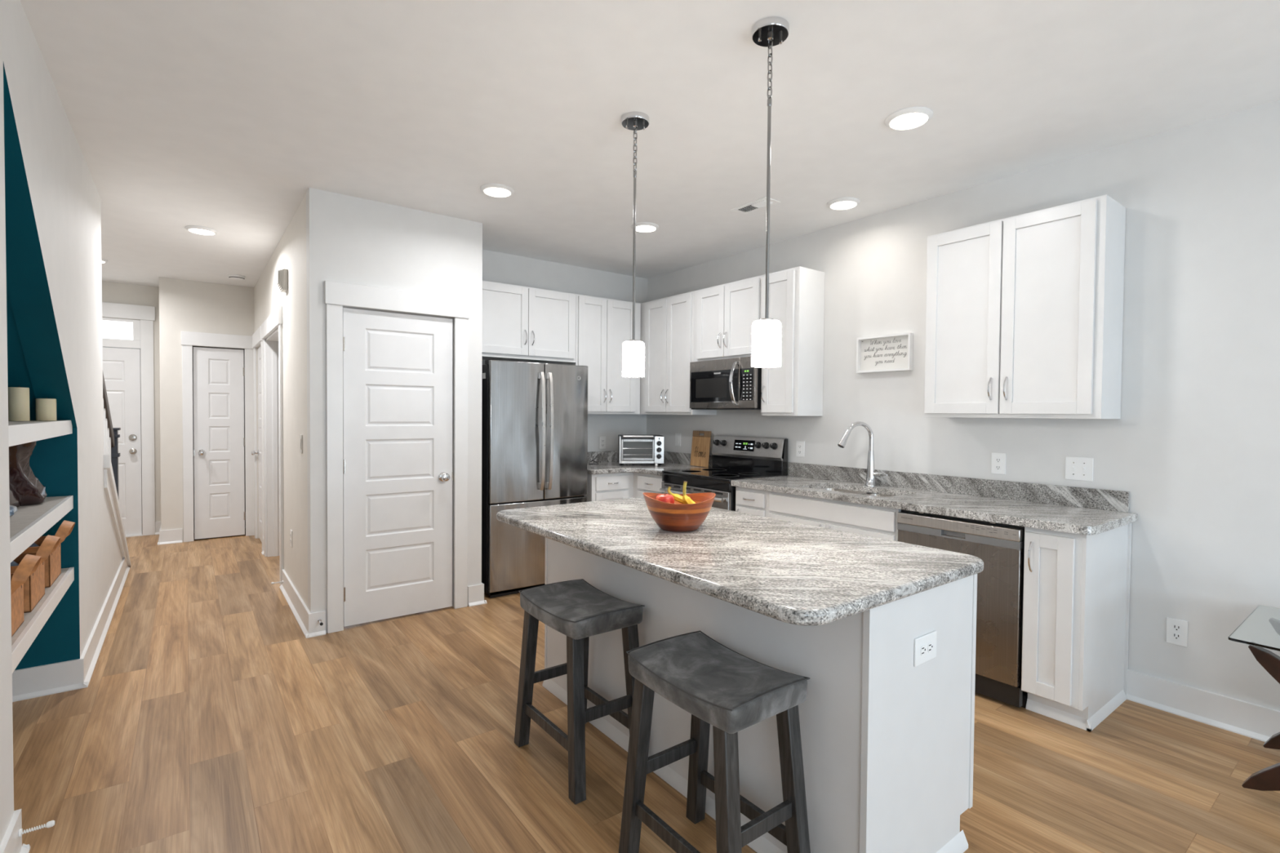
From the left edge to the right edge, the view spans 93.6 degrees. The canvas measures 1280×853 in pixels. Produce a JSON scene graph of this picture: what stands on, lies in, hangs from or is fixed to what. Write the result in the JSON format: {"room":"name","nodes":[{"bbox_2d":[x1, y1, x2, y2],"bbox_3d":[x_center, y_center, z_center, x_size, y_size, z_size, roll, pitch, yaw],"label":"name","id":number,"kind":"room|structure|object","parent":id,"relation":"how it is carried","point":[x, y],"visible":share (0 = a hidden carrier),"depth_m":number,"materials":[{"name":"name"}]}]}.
{"room":"kitchen","nodes":[
{"label":"kitchen","id":0,"kind":"room"},
{"bbox_2d":[6,289,35,420],"bbox_3d":[-2.691,-0.558,2.152,0.600,1.258,1.500,0,2,-37],"label":"wall","id":1,"kind":"structure","parent":0,"point":[18,374],"depth_m":2.58,"materials":[{"name":"teal paint"}]},
{"bbox_2d":[14,440,46,670],"bbox_3d":[-2.706,0.102,2.178,0.600,2.418,1.530,0,2,-37],"label":"wall","id":2,"kind":"structure","parent":0,"point":[36,655],"depth_m":2.88,"materials":[{"name":"teal paint"}]},
{"bbox_2d":[8,420,72,446],"bbox_3d":[-2.602,0.019,2.184,0.634,0.066,1.414,0,2,-37],"label":"floating shelf","id":3,"kind":"object","parent":2,"relation":"attached to","point":[19,432],"visible":0.74,"depth_m":2.27,"materials":[{"name":"white paint"}]},
{"bbox_2d":[8,385,30,421],"bbox_3d":[-2.712,-0.101,2.625,0.068,0.154,0.068,0,2,-37],"label":"pillar candle","id":4,"kind":"object","parent":3,"relation":"on","point":[18,397],"visible":0.94,"depth_m":2.60,"materials":[{"name":"beige wax"}]},
{"bbox_2d":[35,396,56,420],"bbox_3d":[-2.715,-0.081,2.749,0.068,0.108,0.068,0,2,-37],"label":"pillar candle","id":5,"kind":"object","parent":3,"relation":"on","point":[46,408],"visible":1,"depth_m":2.73,"materials":[{"name":"beige wax"}]},
{"bbox_2d":[9,495,73,562],"bbox_3d":[-2.605,0.387,2.192,0.634,0.064,1.414,0,2,-37],"label":"floating shelf","id":6,"kind":"object","parent":2,"relation":"attached to","point":[28,523],"visible":0.74,"depth_m":2.35,"materials":[{"name":"white paint"}]},
{"bbox_2d":[8,440,47,507],"bbox_3d":[-2.809,0.200,2.550,0.407,0.292,0.437,0,2,-37],"label":"sculptural vase","id":7,"kind":"object","parent":6,"relation":"on","point":[25,488],"visible":0.75,"depth_m":2.59,"materials":[{"name":"brown ceramic"}]},
{"bbox_2d":[11,567,74,673],"bbox_3d":[-2.608,0.740,2.199,0.634,0.064,1.414,0,2,-37],"label":"floating shelf","id":8,"kind":"object","parent":2,"relation":"attached to","point":[23,638],"visible":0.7,"depth_m":2.29,"materials":[{"name":"white paint"}]},
{"bbox_2d":[10,554,41,636],"bbox_3d":[-2.250,0.581,2.015,0.346,0.267,0.280,0,2,-37],"label":"basket","id":9,"kind":"object","parent":8,"relation":"on","point":[28,565],"visible":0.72,"depth_m":2.07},
{"bbox_2d":[10,534,60,613],"bbox_3d":[-2.494,0.572,2.339,0.346,0.267,0.280,0,2,-37],"label":"basket","id":10,"kind":"object","parent":8,"relation":"on","point":[34,585],"visible":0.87,"depth_m":2.36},
{"bbox_2d":[22,520,75,587],"bbox_3d":[-2.737,0.563,2.662,0.346,0.267,0.280,0,2,-37],"label":"basket","id":11,"kind":"object","parent":8,"relation":"on","point":[53,562],"visible":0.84,"depth_m":2.69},
{"bbox_2d":[12,657,88,702],"bbox_3d":[-3.019,1.225,2.788,0.680,0.140,0.030,0,2,-37],"label":"baseboard","id":12,"kind":"structure","parent":2,"relation":"attached to","point":[31,682],"depth_m":2.91,"materials":[{"name":"white paint"}]},
{"bbox_2d":[0,0,122,844],"bbox_3d":[-1.373,-0.017,1.006,0.120,2.727,10.460,0,2,-37],"label":"wall","id":13,"kind":"structure","parent":0,"point":[51,208],"depth_m":2.56,"materials":[{"name":"paint"}]},
{"bbox_2d":[0,808,30,852],"bbox_3d":[-0.124,1.322,-0.602,0.140,0.140,6.130,0,2,-37],"label":"baseboard","id":14,"kind":"object","parent":13,"relation":"attached to","point":[11,842],"visible":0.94,"depth_m":1.80,"materials":[{"name":"white paint"}]},
{"bbox_2d":[18,820,54,837],"bbox_3d":[-1.861,1.240,1.857,0.078,0.022,0.022,0,2,-37],"label":"door stop","id":15,"kind":"object","parent":14,"relation":"attached to","point":[50,824],"visible":1,"depth_m":1.86,"materials":[{"name":"white plastic"}]},
{"bbox_2d":[80,558,129,687],"bbox_3d":[-3.593,1.192,4.089,0.030,0.140,2.799,0,2,-37],"label":"baseboard","id":16,"kind":"structure","parent":13,"relation":"attached to","point":[91,653],"depth_m":3.65,"materials":[{"name":"white paint"}]},
{"bbox_2d":[103,454,130,567],"bbox_3d":[-4.011,0.707,4.532,0.162,1.085,1.688,0,2,-37],"label":"trim","id":17,"kind":"structure","parent":13,"relation":"attached to","point":[109,486],"depth_m":4.25,"materials":[{"name":"white paint"}]},
{"bbox_2d":[102,280,160,521],"bbox_3d":[-5.894,-0.168,6.274,1.645,2.727,0.120,0,2,-37],"label":"wall","id":18,"kind":"structure","parent":0,"point":[112,292],"depth_m":6.60,"materials":[{"name":"paint"}]},
{"bbox_2d":[102,320,133,339],"bbox_3d":[-5.807,-1.027,6.275,0.795,0.190,0.015,0,2,-37],"label":"window","id":19,"kind":"structure","parent":18,"relation":"in","point":[110,329],"depth_m":6.43,"materials":[{"name":"white glass"}]},
{"bbox_2d":[102,346,142,535],"bbox_3d":[-5.799,0.172,6.275,0.912,2.024,0.108,0,2,-37],"label":"door","id":20,"kind":"structure","parent":18,"relation":"in","point":[121,366],"depth_m":6.49,"materials":[{"name":"white paint"}]},
{"bbox_2d":[102,302,155,537],"bbox_3d":[-5.805,-0.056,6.280,1.172,2.505,0.082,0,2,-37],"label":"trim","id":21,"kind":"structure","parent":18,"relation":"attached to","point":[143,327],"depth_m":6.55,"materials":[{"name":"white paint"}]},
{"bbox_2d":[155,521,160,534],"bbox_3d":[-5.324,1.123,6.646,0.055,0.140,0.030,0,2,-37],"label":"baseboard","id":22,"kind":"structure","parent":18,"relation":"attached to","point":[157,524],"depth_m":6.64,"materials":[{"name":"white paint"}]},
{"bbox_2d":[159,276,253,542],"bbox_3d":[-4.720,-0.167,6.678,0.935,2.727,0.650,0,2,-37],"label":"wall","id":23,"kind":"structure","parent":0,"point":[184,305],"depth_m":6.22,"materials":[{"name":"paint"}]},
{"bbox_2d":[157,526,182,545],"bbox_3d":[-5.038,1.129,6.455,0.202,0.140,0.680,0,2,-37],"label":"baseboard","id":24,"kind":"structure","parent":23,"relation":"attached to","point":[167,536],"depth_m":6.20,"materials":[{"name":"white paint"}]},
{"bbox_2d":[193,346,245,539],"bbox_3d":[-4.496,0.177,6.441,0.457,2.024,0.103,0,2,-37],"label":"door","id":25,"kind":"structure","parent":23,"relation":"in","point":[219,440],"depth_m":6.45,"materials":[{"name":"white paint"}]},
{"bbox_2d":[181,331,254,542],"bbox_3d":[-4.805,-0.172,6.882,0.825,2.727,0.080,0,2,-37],"label":"door frame","id":26,"kind":"structure","parent":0,"point":[193,347],"depth_m":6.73,"materials":[{"name":"paint"}]},
{"bbox_2d":[253,193,307,607],"bbox_3d":[-3.112,-0.122,5.223,0.120,2.727,3.610,0,2,-37],"label":"wall","id":27,"kind":"structure","parent":0,"point":[290,253],"depth_m":4.23,"materials":[{"name":"paint"}]},
{"bbox_2d":[251,346,262,542],"bbox_3d":[-3.903,0.188,6.167,0.103,2.024,0.714,0,2,-37],"label":"door","id":28,"kind":"structure","parent":27,"relation":"in","point":[258,452],"depth_m":6.35,"materials":[{"name":"white paint"}]},
{"bbox_2d":[252,325,263,551],"bbox_3d":[-3.911,0.119,6.161,0.029,2.191,0.902,0,2,-37],"label":"trim","id":29,"kind":"structure","parent":27,"relation":"attached to","point":[256,336],"depth_m":6.29,"materials":[{"name":"white paint"}]},
{"bbox_2d":[261,305,284,586],"bbox_3d":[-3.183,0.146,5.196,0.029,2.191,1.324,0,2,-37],"label":"trim","id":30,"kind":"structure","parent":27,"relation":"attached to","point":[273,322],"depth_m":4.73,"materials":[{"name":"white paint"}]},
{"bbox_2d":[276,268,288,293],"bbox_3d":[-2.640,-1.077,4.437,0.060,0.153,0.130,0,2,-37],"label":"door chime","id":31,"kind":"object","parent":27,"relation":"attached to","point":[282,274],"visible":1,"depth_m":4.39,"materials":[{"name":"beige plastic"}]},
{"bbox_2d":[279,568,325,638],"bbox_3d":[-2.374,1.200,4.199,0.109,0.140,1.308,0,2,-37],"label":"baseboard","id":32,"kind":"structure","parent":27,"relation":"attached to","point":[308,622],"depth_m":3.86,"materials":[{"name":"white paint"}]},
{"bbox_2d":[306,187,482,632],"bbox_3d":[-1.604,-0.084,4.031,1.093,2.727,0.110,0,2,-37],"label":"wall","id":33,"kind":"structure","parent":0,"point":[353,240],"depth_m":3.88,"materials":[{"name":"paint"}]},
{"bbox_2d":[324,280,469,633],"bbox_3d":[-1.574,0.193,3.975,0.908,2.176,0.029,0,2,-37],"label":"trim","id":34,"kind":"structure","parent":33,"relation":"attached to","point":[338,295],"depth_m":3.79,"materials":[{"name":"white paint"}]},
{"bbox_2d":[342,307,453,626],"bbox_3d":[-1.581,0.261,3.981,0.714,2.012,0.103,0,2,-37],"label":"door","id":35,"kind":"structure","parent":33,"relation":"in","point":[398,475],"depth_m":3.98,"materials":[{"name":"white paint"}]},
{"bbox_2d":[467,582,487,606],"bbox_3d":[-1.180,1.207,4.330,0.132,0.140,0.080,0,2,-37],"label":"baseboard","id":36,"kind":"structure","parent":33,"relation":"attached to","point":[475,593],"depth_m":4.30,"materials":[{"name":"white paint"}]},
{"bbox_2d":[482,249,648,451],"bbox_3d":[-0.822,-0.109,5.472,2.112,2.727,0.150,0,2,-37],"label":"wall","id":37,"kind":"structure","parent":0,"point":[497,267],"depth_m":5.59,"materials":[{"name":"paint"}]},
{"bbox_2d":[482,280,576,364],"bbox_3d":[-1.018,-0.847,4.983,0.991,0.590,0.347,0,2,-37],"label":"upper cabinet","id":38,"kind":"object","parent":37,"relation":"attached to","point":[520,323],"visible":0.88,"depth_m":4.90,"materials":[{"name":"white paint"}]},
{"bbox_2d":[599,436,605,448],"bbox_3d":[-0.356,0.155,5.731,0.076,0.120,0.008,0,2,-37],"label":"wall outlet","id":39,"kind":"object","parent":37,"relation":"attached to","point":[602,439],"visible":1,"depth_m":5.73,"materials":[{"name":"white plastic"}]},
{"bbox_2d":[564,293,640,414],"bbox_3d":[-0.345,-0.631,5.497,0.695,1.033,0.347,0,2,-37],"label":"upper cabinet","id":40,"kind":"object","parent":37,"relation":"attached to","point":[603,325],"visible":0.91,"depth_m":5.36,"materials":[{"name":"white paint"}]},
{"bbox_2d":[12,528,1279,852],"bbox_3d":[-0.643,1.367,2.654,5.650,0.100,12.450,0,2,-37],"label":"floor","id":41,"kind":"structure","parent":0,"point":[206,719],"depth_m":2.41,"materials":[{"name":"brown wood"}]},
{"bbox_2d":[481,360,587,598],"bbox_3d":[-0.919,0.385,4.862,0.840,1.764,0.679,0,2,-37],"label":"refrigerator","id":42,"kind":"object","parent":41,"relation":"on","point":[535,415],"visible":0.76,"depth_m":4.56,"materials":[{"name":"silver metal"}]},
{"bbox_2d":[514,578,644,804],"bbox_3d":[-0.244,1.002,2.406,0.329,0.649,0.496,0,2,-37],"label":"bar stool","id":43,"kind":"object","parent":41,"relation":"on","point":[575,609],"visible":0.96,"depth_m":2.31,"materials":[{"name":"grey wood"}]},
{"bbox_2d":[584,472,663,502],"bbox_3d":[-0.040,0.826,5.343,1.023,0.876,1.031,0,2,-37],"label":"base cabinet","id":44,"kind":"object","parent":41,"relation":"on","point":[603,486],"visible":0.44,"depth_m":5.05,"materials":[{"name":"white paint"}]},
{"bbox_2d":[587,450,711,475],"bbox_3d":[-0.042,0.317,5.326,1.041,0.140,1.034,0,2,-37],"label":"countertop","id":45,"kind":"structure","parent":44,"relation":"on","point":[608,463],"depth_m":5.40,"materials":[{"name":"grey stone"}]},
{"bbox_2d":[617,434,664,465],"bbox_3d":[0.006,0.211,5.447,0.400,0.272,0.312,0,1,-5],"label":"toaster oven","id":46,"kind":"object","parent":45,"relation":"on","point":[632,448],"visible":1,"depth_m":5.34,"materials":[{"name":"silver metal"}]},
{"bbox_2d":[689,430,711,467],"bbox_3d":[0.535,0.195,5.307,0.044,0.314,0.229,0,2,-37],"label":"cutting board","id":47,"kind":"object","parent":45,"relation":"on","point":[700,446],"visible":1,"depth_m":5.29,"materials":[{"name":"brown wood"}]},
{"bbox_2d":[618,631,810,852],"bbox_3d":[0.214,1.019,1.781,0.329,0.649,0.496,0,2,-37],"label":"bar stool","id":48,"kind":"object","parent":41,"relation":"on","point":[723,688],"visible":1,"depth_m":1.70,"materials":[{"name":"grey wood"}]},
{"bbox_2d":[659,435,787,511],"bbox_3d":[0.623,0.657,4.707,0.690,1.152,0.763,0,2,-37],"label":"electric range","id":49,"kind":"object","parent":41,"relation":"on","point":[733,457],"visible":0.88,"depth_m":4.68,"materials":[{"name":"black metal"}]},
{"bbox_2d":[659,481,735,511],"bbox_3d":[0.622,0.811,4.710,0.690,0.845,0.755,0,2,-37],"label":"oven","id":50,"kind":"object","parent":49,"relation":"in","point":[725,497],"depth_m":4.35,"materials":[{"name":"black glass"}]},
{"bbox_2d":[662,466,782,483],"bbox_3d":[0.627,0.374,4.702,0.562,0.028,0.759,0,2,-37],"label":"cooktop","id":51,"kind":"object","parent":49,"relation":"in","point":[713,474],"depth_m":4.63,"materials":[{"name":"black glass"}]},
{"bbox_2d":[735,486,769,517],"bbox_3d":[0.980,0.857,4.298,0.652,0.876,0.307,0,2,-37],"label":"base cabinet","id":52,"kind":"object","parent":41,"relation":"on","point":[748,500],"visible":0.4,"depth_m":4.10,"materials":[{"name":"white paint"}]},
{"bbox_2d":[542,537,977,852],"bbox_3d":[0.309,0.893,2.491,0.629,0.872,1.820,0,2,-37],"label":"kitchen island","id":53,"kind":"object","parent":41,"relation":"on","point":[887,741],"visible":0.52,"depth_m":1.81,"materials":[{"name":"paint"}]},
{"bbox_2d":[496,496,983,626],"bbox_3d":[0.228,0.437,2.422,0.970,0.039,1.828,0,2,-37],"label":"island countertop","id":54,"kind":"structure","parent":53,"relation":"on","point":[790,572],"depth_m":1.98,"materials":[{"name":"grey stone"}]},
{"bbox_2d":[643,492,715,532],"bbox_3d":[0.159,0.344,2.445,0.295,0.144,0.295,0,2,-37],"label":"fruit bowl","id":55,"kind":"object","parent":54,"relation":"on","point":[677,517],"visible":0.95,"depth_m":2.35,"materials":[{"name":"brown wood"}]},
{"bbox_2d":[655,490,675,503],"bbox_3d":[0.101,0.299,2.443,0.080,0.076,0.080,0,2,-37],"label":"apple","id":56,"kind":"object","parent":55,"relation":"in","point":[664,497],"visible":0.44,"depth_m":2.42,"materials":[{"name":"red food"}]},
{"bbox_2d":[666,485,684,504],"bbox_3d":[0.168,0.292,2.495,0.109,0.090,0.031,1,1,11],"label":"banana","id":57,"kind":"object","parent":55,"relation":"in","point":[678,498],"visible":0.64,"depth_m":2.49,"materials":[{"name":"yellow food"}]},
{"bbox_2d":[682,480,695,504],"bbox_3d":[0.203,0.283,2.426,0.061,0.124,0.034,0,1,-5],"label":"banana","id":58,"kind":"object","parent":55,"relation":"in","point":[686,500],"visible":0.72,"depth_m":2.42,"materials":[{"name":"yellow food"}]},
{"bbox_2d":[914,630,937,666],"bbox_3d":[0.836,0.649,1.758,0.120,0.080,0.008,0,2,-37],"label":"wall outlet","id":59,"kind":"object","parent":53,"relation":"attached to","point":[925,646],"visible":1,"depth_m":1.75,"materials":[{"name":"white plastic"}]},
{"bbox_2d":[768,488,901,541],"bbox_3d":[1.347,0.871,3.811,0.652,0.876,0.910,0,2,-37],"label":"base cabinet","id":60,"kind":"object","parent":41,"relation":"on","point":[877,522],"visible":0.26,"depth_m":3.58,"materials":[{"name":"white paint"}]},
{"bbox_2d":[897,509,1027,707],"bbox_3d":[1.798,0.888,3.197,0.570,0.876,0.608,0,2,-37],"label":"dishwasher","id":61,"kind":"object","parent":41,"relation":"on","point":[1000,546],"visible":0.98,"depth_m":2.88,"materials":[{"name":"silver metal"}]},
{"bbox_2d":[1021,523,1131,732],"bbox_3d":[2.069,0.897,2.854,0.653,0.876,0.254,0,2,-37],"label":"base cabinet","id":62,"kind":"object","parent":41,"relation":"on","point":[1076,595],"visible":0.94,"depth_m":2.71,"materials":[{"name":"white paint"}]},
{"bbox_2d":[731,462,1137,534],"bbox_3d":[1.531,0.368,3.576,0.636,0.140,2.114,0,2,-37],"label":"countertop","id":63,"kind":"structure","parent":62,"relation":"on","point":[1063,508],"depth_m":3.30,"materials":[{"name":"grey stone"}]},
{"bbox_2d":[821,488,895,497],"bbox_3d":[1.350,0.517,3.788,0.392,0.168,0.652,0,2,-37],"label":"sink","id":64,"kind":"object","parent":63,"relation":"in","point":[828,489],"visible":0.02,"depth_m":4.00,"materials":[{"name":"silver metal"}]},
{"bbox_2d":[837,421,887,486],"bbox_3d":[1.440,0.179,3.934,0.308,0.423,0.156,1,1,7],"label":"kitchen faucet","id":65,"kind":"object","parent":63,"relation":"on","point":[871,473],"visible":1,"depth_m":3.94,"materials":[{"name":"silver metal"}]},
{"bbox_2d":[1227,604,1279,791],"bbox_3d":[2.597,1.039,2.082,0.640,0.540,0.730,0,2,-37],"label":"side table","id":66,"kind":"object","parent":41,"relation":"on","point":[1260,630],"visible":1,"depth_m":2.17,"materials":[{"name":"clear glass"}]},
{"bbox_3d":[-4.179,0.314,3.757,1.045,1.900,2.675,0,2,-37],"label":"staircase","id":67,"kind":"structure","parent":41,"relation":"on","visible":0},
{"bbox_2d":[102,373,120,501],"bbox_3d":[-4.124,0.140,4.587,0.124,2.214,1.882,0,2,-37],"label":"stair railing","id":68,"kind":"object","parent":67,"relation":"attached to","point":[111,435],"visible":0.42,"depth_m":5.04,"materials":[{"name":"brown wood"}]},
{"bbox_2d":[20,0,1279,316],"bbox_3d":[-0.620,-1.459,2.592,5.650,0.100,12.450,0,2,-37],"label":"ceiling","id":69,"kind":"structure","parent":0,"point":[222,116],"depth_m":2.61,"materials":[{"name":"paint"}]},
{"bbox_2d":[185,225,217,235],"bbox_3d":[-3.276,-1.460,4.495,0.200,0.022,0.200,0,2,-37],"label":"recessed light","id":70,"kind":"object","parent":69,"relation":"in","point":[193,228],"visible":1,"depth_m":4.46,"materials":[{"name":"white paint"}]},
{"bbox_2d":[188,228,214,235],"bbox_3d":[-3.276,-1.454,4.495,0.157,0.011,0.157,0,2,-37],"label":"diffuser","id":71,"kind":"object","parent":70,"relation":"attached to","point":[200,231],"depth_m":4.47,"materials":[{"name":"beige plastic"}]},
{"bbox_2d":[228,274,244,279],"bbox_3d":[-4.045,-1.494,6.033,0.140,0.034,0.140,0,2,-37],"label":"smoke detector","id":72,"kind":"object","parent":69,"relation":"attached to","point":[235,277],"visible":1,"depth_m":5.99,"materials":[{"name":"white plastic"}]},
{"bbox_2d":[480,183,514,197],"bbox_3d":[-0.863,-1.422,3.638,0.200,0.022,0.200,0,2,-37],"label":"recessed light","id":73,"kind":"object","parent":69,"relation":"in","point":[499,190],"visible":1,"depth_m":3.60,"materials":[{"name":"white paint"}]},
{"bbox_2d":[484,187,511,197],"bbox_3d":[-0.863,-1.416,3.639,0.157,0.011,0.157,0,2,-37],"label":"diffuser","id":74,"kind":"object","parent":73,"relation":"attached to","point":[494,192],"depth_m":3.62,"materials":[{"name":"beige plastic"}]},
{"bbox_2d":[621,111,649,377],"bbox_3d":[-0.026,-0.819,2.758,0.128,1.176,0.128,0,2,-37],"label":"pendant lamp","id":75,"kind":"object","parent":69,"relation":"hanging from","point":[633,350],"visible":1,"depth_m":2.74,"materials":[{"name":"white glass"}]},
{"bbox_2d":[631,222,658,232],"bbox_3d":[0.036,-1.429,4.332,0.200,0.022,0.200,0,2,-37],"label":"recessed light","id":76,"kind":"object","parent":69,"relation":"in","point":[645,227],"visible":0.91,"depth_m":4.29,"materials":[{"name":"white paint"}]},
{"bbox_2d":[635,225,655,232],"bbox_3d":[0.036,-1.424,4.332,0.157,0.011,0.157,0,2,-37],"label":"diffuser","id":77,"kind":"object","parent":76,"relation":"attached to","point":[645,228],"depth_m":4.31,"materials":[{"name":"beige plastic"}]},
{"bbox_2d":[730,196,780,214],"bbox_3d":[0.741,-1.419,3.877,0.140,0.012,0.300,0,2,-37],"label":"ceiling vent","id":78,"kind":"object","parent":69,"relation":"in","point":[761,203],"visible":0.98,"depth_m":3.87,"materials":[{"name":"white plastic"}]},
{"bbox_2d":[751,16,789,367],"bbox_3d":[0.450,-0.801,2.111,0.128,1.176,0.128,0,2,-37],"label":"pendant lamp","id":79,"kind":"object","parent":69,"relation":"hanging from","point":[769,32],"visible":1,"depth_m":2.09,"materials":[{"name":"white glass"}]},
{"bbox_2d":[826,197,860,209],"bbox_3d":[1.291,-1.408,3.816,0.200,0.022,0.200,0,2,-37],"label":"recessed light","id":80,"kind":"object","parent":69,"relation":"in","point":[842,203],"visible":1,"depth_m":3.78,"materials":[{"name":"white paint"}]},
{"bbox_2d":[830,200,856,209],"bbox_3d":[1.291,-1.402,3.816,0.157,0.011,0.157,0,2,-37],"label":"diffuser","id":81,"kind":"object","parent":80,"relation":"attached to","point":[835,205],"depth_m":3.80,"materials":[{"name":"beige plastic"}]},
{"bbox_2d":[884,106,933,130],"bbox_3d":[1.215,-1.385,2.719,0.200,0.022,0.200,0,2,-37],"label":"recessed light","id":82,"kind":"object","parent":69,"relation":"in","point":[911,117],"visible":1,"depth_m":2.69,"materials":[{"name":"white paint"}]},
{"bbox_2d":[889,112,928,129],"bbox_3d":[1.215,-1.379,2.719,0.157,0.011,0.157,0,2,-37],"label":"diffuser","id":83,"kind":"object","parent":82,"relation":"attached to","point":[898,121],"depth_m":2.70,"materials":[{"name":"beige plastic"}]},
{"bbox_2d":[646,99,1279,711],"bbox_3d":[2.607,-0.023,2.805,0.150,2.727,8.540,0,2,-37],"label":"wall","id":84,"kind":"structure","parent":0,"point":[1194,444],"depth_m":2.87,"materials":[{"name":"paint"}]},
{"bbox_2d":[587,450,711,466],"bbox_3d":[-0.042,0.298,5.325,1.041,0.102,1.034,0,2,-37],"label":"backsplash","id":85,"kind":"structure","parent":84,"relation":"attached to","point":[611,455],"depth_m":5.68,"materials":[{"name":"grey stone"}]},
{"bbox_2d":[675,433,680,446],"bbox_3d":[0.356,0.123,5.659,0.009,0.120,0.076,0,2,-37],"label":"light switch","id":86,"kind":"object","parent":84,"relation":"attached to","point":[677,436],"visible":1,"depth_m":5.65,"materials":[{"name":"white plastic"}]},
{"bbox_2d":[640,291,716,414],"bbox_3d":[0.236,-0.630,5.529,0.341,1.039,1.000,0,2,-37],"label":"upper cabinet","id":87,"kind":"object","parent":84,"relation":"attached to","point":[667,324],"visible":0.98,"depth_m":5.29,"materials":[{"name":"white paint"}]},
{"bbox_2d":[693,275,764,361],"bbox_3d":[0.770,-0.830,4.819,0.341,0.599,0.763,0,2,-37],"label":"upper cabinet","id":88,"kind":"object","parent":84,"relation":"attached to","point":[725,314],"visible":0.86,"depth_m":4.72,"materials":[{"name":"white paint"}]},
{"bbox_2d":[689,356,761,409],"bbox_3d":[0.742,-0.330,4.789,0.423,0.392,0.718,0,2,-37],"label":"microwave","id":89,"kind":"object","parent":88,"relation":"attached to","point":[729,384],"visible":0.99,"depth_m":4.65,"materials":[{"name":"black metal"}]},
{"bbox_2d":[760,266,824,416],"bbox_3d":[1.098,-0.598,4.387,0.341,1.039,0.328,0,2,-37],"label":"upper cabinet","id":90,"kind":"object","parent":84,"relation":"attached to","point":[796,295],"visible":0.95,"depth_m":4.27,"materials":[{"name":"white paint"}]},
{"bbox_2d":[795,440,804,457],"bbox_3d":[1.207,0.170,4.531,0.008,0.120,0.076,0,2,-37],"label":"wall outlet","id":91,"kind":"object","parent":84,"relation":"attached to","point":[800,445],"visible":1,"depth_m":4.53,"materials":[{"name":"white plastic"}]},
{"bbox_2d":[856,332,913,373],"bbox_3d":[1.607,-0.480,3.966,0.039,0.239,0.382,0,2,-37],"label":"framed sign","id":92,"kind":"object","parent":84,"relation":"attached to","point":[893,352],"visible":1,"depth_m":3.97,"materials":[{"name":"white paint"}]},
{"bbox_2d":[787,462,1129,512],"bbox_3d":[1.767,0.347,3.774,0.020,0.102,2.082,0,2,-37],"label":"backsplash","id":93,"kind":"structure","parent":84,"relation":"attached to","point":[1073,496],"depth_m":3.48,"materials":[{"name":"grey stone"}]},
{"bbox_2d":[991,452,1005,474],"bbox_3d":[2.041,0.210,3.425,0.008,0.120,0.076,0,2,-37],"label":"wall outlet","id":94,"kind":"object","parent":84,"relation":"attached to","point":[997,462],"visible":1,"depth_m":3.42,"materials":[{"name":"white plastic"}]},
{"bbox_2d":[995,457,1001,469],"bbox_3d":[2.039,0.210,3.423,0.002,0.068,0.033,0,2,-37],"label":"socket","id":95,"kind":"object","parent":94,"relation":"attached to","point":[997,460],"depth_m":3.42,"materials":[{"name":"white plastic"}]},
{"bbox_2d":[924,194,1125,418],"bbox_3d":[1.993,-0.565,3.200,0.341,1.039,0.845,0,2,-37],"label":"upper cabinet","id":96,"kind":"object","parent":84,"relation":"attached to","point":[1024,312],"visible":1,"depth_m":3.03,"materials":[{"name":"white paint"}]},
{"bbox_2d":[1065,456,1093,481],"bbox_3d":[2.271,0.219,3.113,0.017,0.120,0.122,0,2,-37],"label":"light switch","id":97,"kind":"object","parent":84,"relation":"attached to","point":[1081,468],"visible":1,"depth_m":3.11,"materials":[{"name":"white plastic"}]},
{"bbox_2d":[1165,617,1187,647],"bbox_3d":[2.510,0.961,2.812,0.008,0.120,0.076,0,2,-37],"label":"wall outlet","id":98,"kind":"object","parent":84,"relation":"attached to","point":[1176,629],"visible":1,"depth_m":2.81,"materials":[{"name":"white plastic"}]},
{"bbox_2d":[1125,669,1279,742],"bbox_3d":[3.741,1.316,1.165,0.030,0.140,4.498,0,2,-37],"label":"baseboard","id":99,"kind":"structure","parent":84,"relation":"attached to","point":[1259,722],"depth_m":2.73,"materials":[{"name":"white paint"}]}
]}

